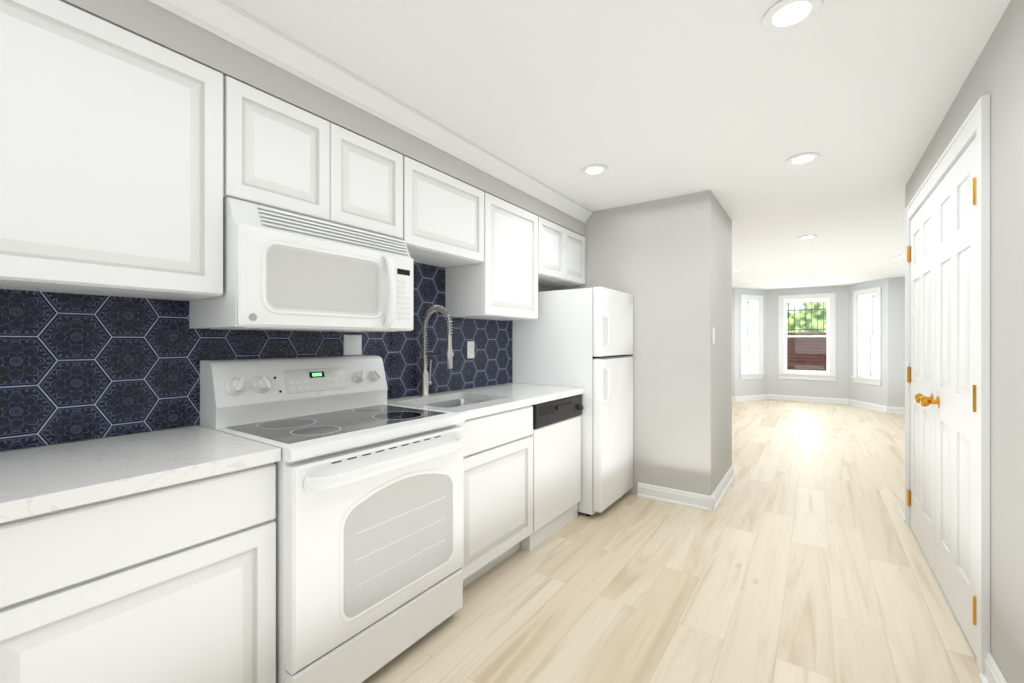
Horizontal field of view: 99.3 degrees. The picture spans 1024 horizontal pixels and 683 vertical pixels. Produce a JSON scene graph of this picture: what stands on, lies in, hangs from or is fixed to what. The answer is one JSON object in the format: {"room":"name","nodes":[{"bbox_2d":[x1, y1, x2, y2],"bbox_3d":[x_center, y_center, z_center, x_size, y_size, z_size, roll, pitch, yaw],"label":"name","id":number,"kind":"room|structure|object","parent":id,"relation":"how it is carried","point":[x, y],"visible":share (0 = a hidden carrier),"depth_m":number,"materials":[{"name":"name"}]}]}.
{"room":"kitchen","nodes":[
{"label":"kitchen","id":0,"kind":"room"},
{"bbox_2d":[0,285,551,451],"bbox_3d":[0.820,0.062,4.797,0.200,2.355,11.800,0,0,35],"label":"wall","id":1,"kind":"structure","parent":0,"point":[542,288],"depth_m":1.61,"materials":[{"name":"grey paint"}]},
{"bbox_2d":[0,0,222,300],"bbox_3d":[-1.286,-0.531,1.316,0.336,0.753,0.616,0,0,35],"label":"upper cabinet","id":2,"kind":"object","parent":1,"relation":"attached to","point":[111,159],"visible":1,"depth_m":1.23,"materials":[{"name":"white wood"}]},
{"bbox_2d":[0,262,511,450],"bbox_3d":[-1.178,-0.088,1.758,0.012,0.823,4.088,0,0,35],"label":"tile backsplash","id":3,"kind":"structure","parent":1,"relation":"attached to","point":[76,367],"depth_m":1.55,"materials":[{"name":"blue tile"}]},
{"bbox_2d":[343,335,361,354],"bbox_3d":[-0.823,0.018,2.251,0.006,0.105,0.105,0,0,35],"label":"outlet","id":4,"kind":"object","parent":3,"relation":"attached to","point":[352,344],"visible":1,"depth_m":2.25,"materials":[{"name":"white plastic"}]},
{"bbox_2d":[467,341,473,357],"bbox_3d":[-0.285,0.057,3.019,0.008,0.118,0.072,0,0,35],"label":"outlet","id":5,"kind":"object","parent":3,"relation":"attached to","point":[470,349],"visible":1,"depth_m":3.01,"materials":[{"name":"white plastic"}]},
{"bbox_2d":[223,76,402,238],"bbox_3d":[-0.885,-0.702,1.889,0.336,0.413,0.776,0,0,35],"label":"upper cabinet","id":6,"kind":"object","parent":1,"relation":"attached to","point":[278,154],"visible":0.85,"depth_m":1.71,"materials":[{"name":"white wood"}]},
{"bbox_2d":[189,197,412,331],"bbox_3d":[-0.825,-0.269,1.847,0.464,0.443,0.768,0,0,35],"label":"over-the-range microwave","id":7,"kind":"object","parent":6,"relation":"attached to","point":[285,271],"visible":1,"depth_m":1.63,"materials":[{"name":"white"}]},
{"bbox_2d":[401,156,483,267],"bbox_3d":[-0.481,-0.692,2.466,0.336,0.433,0.624,0,0,35],"label":"upper cabinet","id":8,"kind":"object","parent":1,"relation":"attached to","point":[443,220],"visible":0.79,"depth_m":2.34,"materials":[{"name":"white wood"}]},
{"bbox_2d":[445,192,537,320],"bbox_3d":[-0.123,-0.534,2.977,0.336,0.748,0.616,0,0,35],"label":"upper cabinet","id":9,"kind":"object","parent":1,"relation":"attached to","point":[500,282],"visible":0.85,"depth_m":2.79,"materials":[{"name":"white wood"}]},
{"bbox_2d":[538,216,584,287],"bbox_3d":[0.278,-0.699,3.550,0.336,0.418,0.775,0,0,35],"label":"upper cabinet","id":10,"kind":"object","parent":1,"relation":"attached to","point":[561,256],"visible":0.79,"depth_m":3.43,"materials":[{"name":"white wood"}]},
{"bbox_2d":[60,0,584,236],"bbox_3d":[-0.865,-1.014,1.924,0.335,0.203,4.760,0,0,35],"label":"soffit","id":11,"kind":"structure","parent":0,"point":[153,23],"depth_m":1.65,"materials":[{"name":"grey paint"}]},
{"bbox_2d":[147,0,591,223],"bbox_3d":[-0.701,-1.068,1.809,0.064,0.092,4.758,0,0,35],"label":"crown molding","id":12,"kind":"structure","parent":11,"relation":"attached to","point":[236,26],"depth_m":1.81,"materials":[{"name":"white wood"}]},
{"bbox_2d":[226,0,1010,289],"bbox_3d":[2.749,-1.165,4.240,4.400,0.100,13.100,0,0,35],"label":"ceiling","id":13,"kind":"structure","parent":0,"point":[733,106],"depth_m":1.96,"materials":[{"name":"white paint"}]},
{"bbox_2d":[581,164,607,175],"bbox_3d":[0.536,-1.111,2.823,0.176,0.008,0.176,0,0,35],"label":"recessed light","id":14,"kind":"object","parent":13,"relation":"in","point":[594,170],"visible":1,"depth_m":2.82,"materials":[{"name":"white plastic"}]},
{"bbox_2d":[762,0,822,31],"bbox_3d":[0.946,-1.111,1.474,0.176,0.008,0.176,0,0,35],"label":"recessed light","id":15,"kind":"object","parent":13,"relation":"in","point":[783,15],"visible":1,"depth_m":1.48,"materials":[{"name":"white plastic"}]},
{"bbox_2d":[786,153,819,164],"bbox_3d":[1.772,-1.111,2.653,0.176,0.008,0.176,0,0,35],"label":"recessed light","id":16,"kind":"object","parent":13,"relation":"in","point":[802,159],"visible":1,"depth_m":2.65,"materials":[{"name":"white plastic"}]},
{"bbox_2d":[798,235,816,238],"bbox_3d":[3.147,-1.111,4.633,0.176,0.008,0.176,0,0,35],"label":"recessed light","id":17,"kind":"object","parent":13,"relation":"in","point":[807,236],"visible":1,"depth_m":4.63,"materials":[{"name":"white plastic"}]},
{"bbox_2d":[552,190,731,510],"bbox_3d":[1.196,0.062,3.966,1.370,2.355,1.010,0,0,35],"label":"wall","id":18,"kind":"structure","parent":0,"point":[666,263],"depth_m":3.40,"materials":[{"name":"grey paint"}]},
{"bbox_2d":[712,327,714,343],"bbox_3d":[1.523,-0.045,3.279,0.013,0.120,0.072,0,0,35],"label":"light switch","id":19,"kind":"object","parent":18,"relation":"attached to","point":[713,335],"visible":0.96,"depth_m":3.26,"materials":[{"name":"white plastic"}]},
{"bbox_2d":[710,465,734,509],"bbox_3d":[1.746,1.188,3.582,0.029,0.105,1.010,0,0,35],"label":"baseboard","id":20,"kind":"structure","parent":18,"relation":"attached to","point":[720,490],"depth_m":3.52,"materials":[{"name":"white wood"}]},
{"bbox_2d":[362,399,980,682],"bbox_3d":[2.749,1.290,4.240,4.400,0.100,13.100,0,0,35],"label":"floor","id":21,"kind":"structure","parent":0,"point":[797,556],"depth_m":2.18,"materials":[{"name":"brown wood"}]},
{"bbox_2d":[0,462,275,682],"bbox_3d":[-1.154,0.803,1.260,0.618,0.874,0.628,0,0,35],"label":"base cabinet","id":22,"kind":"object","parent":21,"relation":"on","point":[175,583],"visible":0.81,"depth_m":1.08,"materials":[{"name":"white wood"}]},
{"bbox_2d":[0,425,280,522],"bbox_3d":[-1.319,0.345,1.000,0.628,0.040,1.245,0,0,35],"label":"countertop","id":23,"kind":"structure","parent":22,"relation":"on","point":[41,480],"depth_m":1.16,"materials":[{"name":"white stone"}]},
{"bbox_2d":[199,355,464,682],"bbox_3d":[-0.688,0.657,1.806,0.742,1.166,0.790,0,0,35],"label":"electric range","id":24,"kind":"object","parent":21,"relation":"on","point":[368,519],"visible":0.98,"depth_m":1.61,"materials":[{"name":"white metal"}]},
{"bbox_2d":[458,405,532,587],"bbox_3d":[-0.320,0.803,2.451,0.618,0.874,0.677,0,0,35],"label":"base cabinet","id":25,"kind":"object","parent":21,"relation":"on","point":[497,488],"visible":0.46,"depth_m":2.26,"materials":[{"name":"white wood"}]},
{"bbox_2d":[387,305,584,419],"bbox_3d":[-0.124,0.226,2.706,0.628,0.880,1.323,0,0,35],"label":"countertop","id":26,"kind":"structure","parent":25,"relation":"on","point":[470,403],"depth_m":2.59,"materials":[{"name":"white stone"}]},
{"bbox_2d":[520,394,582,550],"bbox_3d":[0.081,0.804,2.971,0.640,0.871,0.624,0,0,35],"label":"dishwasher","id":27,"kind":"object","parent":21,"relation":"on","point":[556,434],"visible":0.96,"depth_m":2.76,"materials":[{"name":"white metal"}]},
{"bbox_2d":[512,287,632,515],"bbox_3d":[0.512,0.430,3.464,0.791,1.620,0.642,0,0,35],"label":"refrigerator","id":28,"kind":"object","parent":21,"relation":"on","point":[582,337],"visible":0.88,"depth_m":3.16,"materials":[{"name":"white metal"}]},
{"bbox_2d":[732,288,734,395],"bbox_3d":[4.480,0.062,9.327,0.600,2.355,0.420,0,0,35],"label":"wall","id":29,"kind":"structure","parent":0,"point":[733,341],"depth_m":9.00,"materials":[{"name":"white paint"}]},
{"bbox_2d":[735,288,766,395],"bbox_3d":[4.971,0.062,9.386,1.003,2.355,0.420,0,0,-25],"label":"wall","id":30,"kind":"structure","parent":0,"point":[745,387],"depth_m":9.16,"materials":[{"name":"white paint"}]},
{"bbox_2d":[735,394,767,401],"bbox_3d":[5.066,1.188,9.182,1.003,0.105,0.029,0,0,-25],"label":"baseboard","id":31,"kind":"structure","parent":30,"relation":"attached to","point":[750,397],"depth_m":9.16,"materials":[{"name":"white wood"}]},
{"bbox_2d":[740,294,764,379],"bbox_3d":[4.990,-0.095,9.340,0.740,1.770,0.420,0,0,-25],"label":"window bay","id":32,"kind":"object","parent":30,"relation":"in","point":[751,338],"visible":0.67,"depth_m":9.34,"materials":[{"name":"white"}]},
{"bbox_2d":[767,285,848,398],"bbox_3d":[6.208,0.062,9.179,1.400,2.355,0.420,0,0,35],"label":"wall","id":33,"kind":"structure","parent":0,"point":[838,387],"depth_m":8.93,"materials":[{"name":"white paint"}]},
{"bbox_2d":[777,293,836,380],"bbox_3d":[6.179,-0.095,9.139,1.020,1.770,0.420,0,0,35],"label":"window bay","id":34,"kind":"object","parent":33,"relation":"in","point":[784,372],"visible":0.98,"depth_m":9.10,"materials":[{"name":"white"}]},
{"bbox_2d":[767,394,847,403],"bbox_3d":[6.078,1.188,8.995,1.400,0.105,0.029,0,0,35],"label":"baseboard","id":35,"kind":"structure","parent":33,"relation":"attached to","point":[809,399],"depth_m":8.97,"materials":[{"name":"white wood"}]},
{"bbox_2d":[849,278,887,405],"bbox_3d":[6.825,0.062,8.088,0.420,2.355,1.003,0,0,5],"label":"wall","id":36,"kind":"structure","parent":0,"point":[873,394],"depth_m":7.90,"materials":[{"name":"white paint"}]},
{"bbox_2d":[851,287,881,385],"bbox_3d":[6.776,-0.095,8.094,0.420,1.770,0.740,0,0,5],"label":"window","id":37,"kind":"structure","parent":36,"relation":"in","point":[866,335],"depth_m":8.34,"materials":[{"name":"white"}]},
{"bbox_2d":[848,399,887,411],"bbox_3d":[6.601,1.188,8.108,0.029,0.105,1.003,0,0,5],"label":"baseboard","id":38,"kind":"structure","parent":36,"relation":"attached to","point":[877,407],"depth_m":8.05,"materials":[{"name":"white wood"}]},
{"bbox_2d":[888,277,904,407],"bbox_3d":[6.938,0.062,7.606,0.600,2.355,0.420,0,0,35],"label":"wall","id":39,"kind":"structure","parent":0,"point":[896,341],"depth_m":7.54,"materials":[{"name":"white paint"}]},
{"bbox_2d":[888,406,904,413],"bbox_3d":[6.808,1.188,7.422,0.600,0.105,0.029,0,0,35],"label":"baseboard","id":40,"kind":"structure","parent":39,"relation":"attached to","point":[900,410],"depth_m":7.53,"materials":[{"name":"white wood"}]},
{"bbox_2d":[905,0,1023,682],"bbox_3d":[1.294,0.062,0.846,0.110,2.355,5.470,0,0,35],"label":"wall","id":41,"kind":"structure","parent":0,"point":[996,73],"depth_m":1.46,"materials":[{"name":"grey paint"}]},
{"bbox_2d":[900,500,904,521],"bbox_3d":[2.753,1.188,3.052,0.029,0.105,0.182,0,0,35],"label":"baseboard","id":42,"kind":"structure","parent":41,"relation":"attached to","point":[902,513],"depth_m":3.08,"materials":[{"name":"white wood"}]},
{"bbox_2d":[907,190,934,574],"bbox_3d":[2.424,0.216,2.603,0.105,2.032,0.750,0,0,35],"label":"closet door","id":43,"kind":"structure","parent":41,"relation":"in","point":[921,375],"depth_m":2.54,"materials":[{"name":"white wood"}]},
{"bbox_2d":[905,94,989,673],"bbox_3d":[2.265,0.168,2.253,0.134,2.144,1.684,0,0,35],"label":"trim","id":44,"kind":"structure","parent":41,"relation":"attached to","point":[976,123],"depth_m":1.64,"materials":[{"name":"white wood"}]},
{"bbox_2d":[920,137,975,655],"bbox_3d":[1.991,0.216,1.985,0.105,2.032,0.750,0,0,35],"label":"closet door","id":45,"kind":"structure","parent":41,"relation":"in","point":[954,401],"depth_m":1.94,"materials":[{"name":"white wood"}]},
{"bbox_2d":[979,652,1006,682],"bbox_3d":[0.701,1.188,0.121,0.029,0.105,3.602,0,0,35],"label":"baseboard","id":46,"kind":"structure","parent":41,"relation":"attached to","point":[992,673],"depth_m":1.55,"materials":[{"name":"white wood"}]},
{"label":"outside","id":47,"kind":"structure","parent":0,"visible":0},
{"bbox_2d":[787,301,825,331],"bbox_3d":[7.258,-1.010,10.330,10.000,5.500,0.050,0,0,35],"label":"trees","id":48,"kind":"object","parent":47,"point":[800,312],"depth_m":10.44,"materials":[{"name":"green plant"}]},
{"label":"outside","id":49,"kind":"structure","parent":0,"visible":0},
{"bbox_2d":[787,301,825,370],"bbox_3d":[6.728,0.415,9.835,2.900,2.650,0.070,0,0,35],"label":"fence","id":50,"kind":"object","parent":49,"point":[800,352],"depth_m":9.84,"materials":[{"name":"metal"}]}
]}

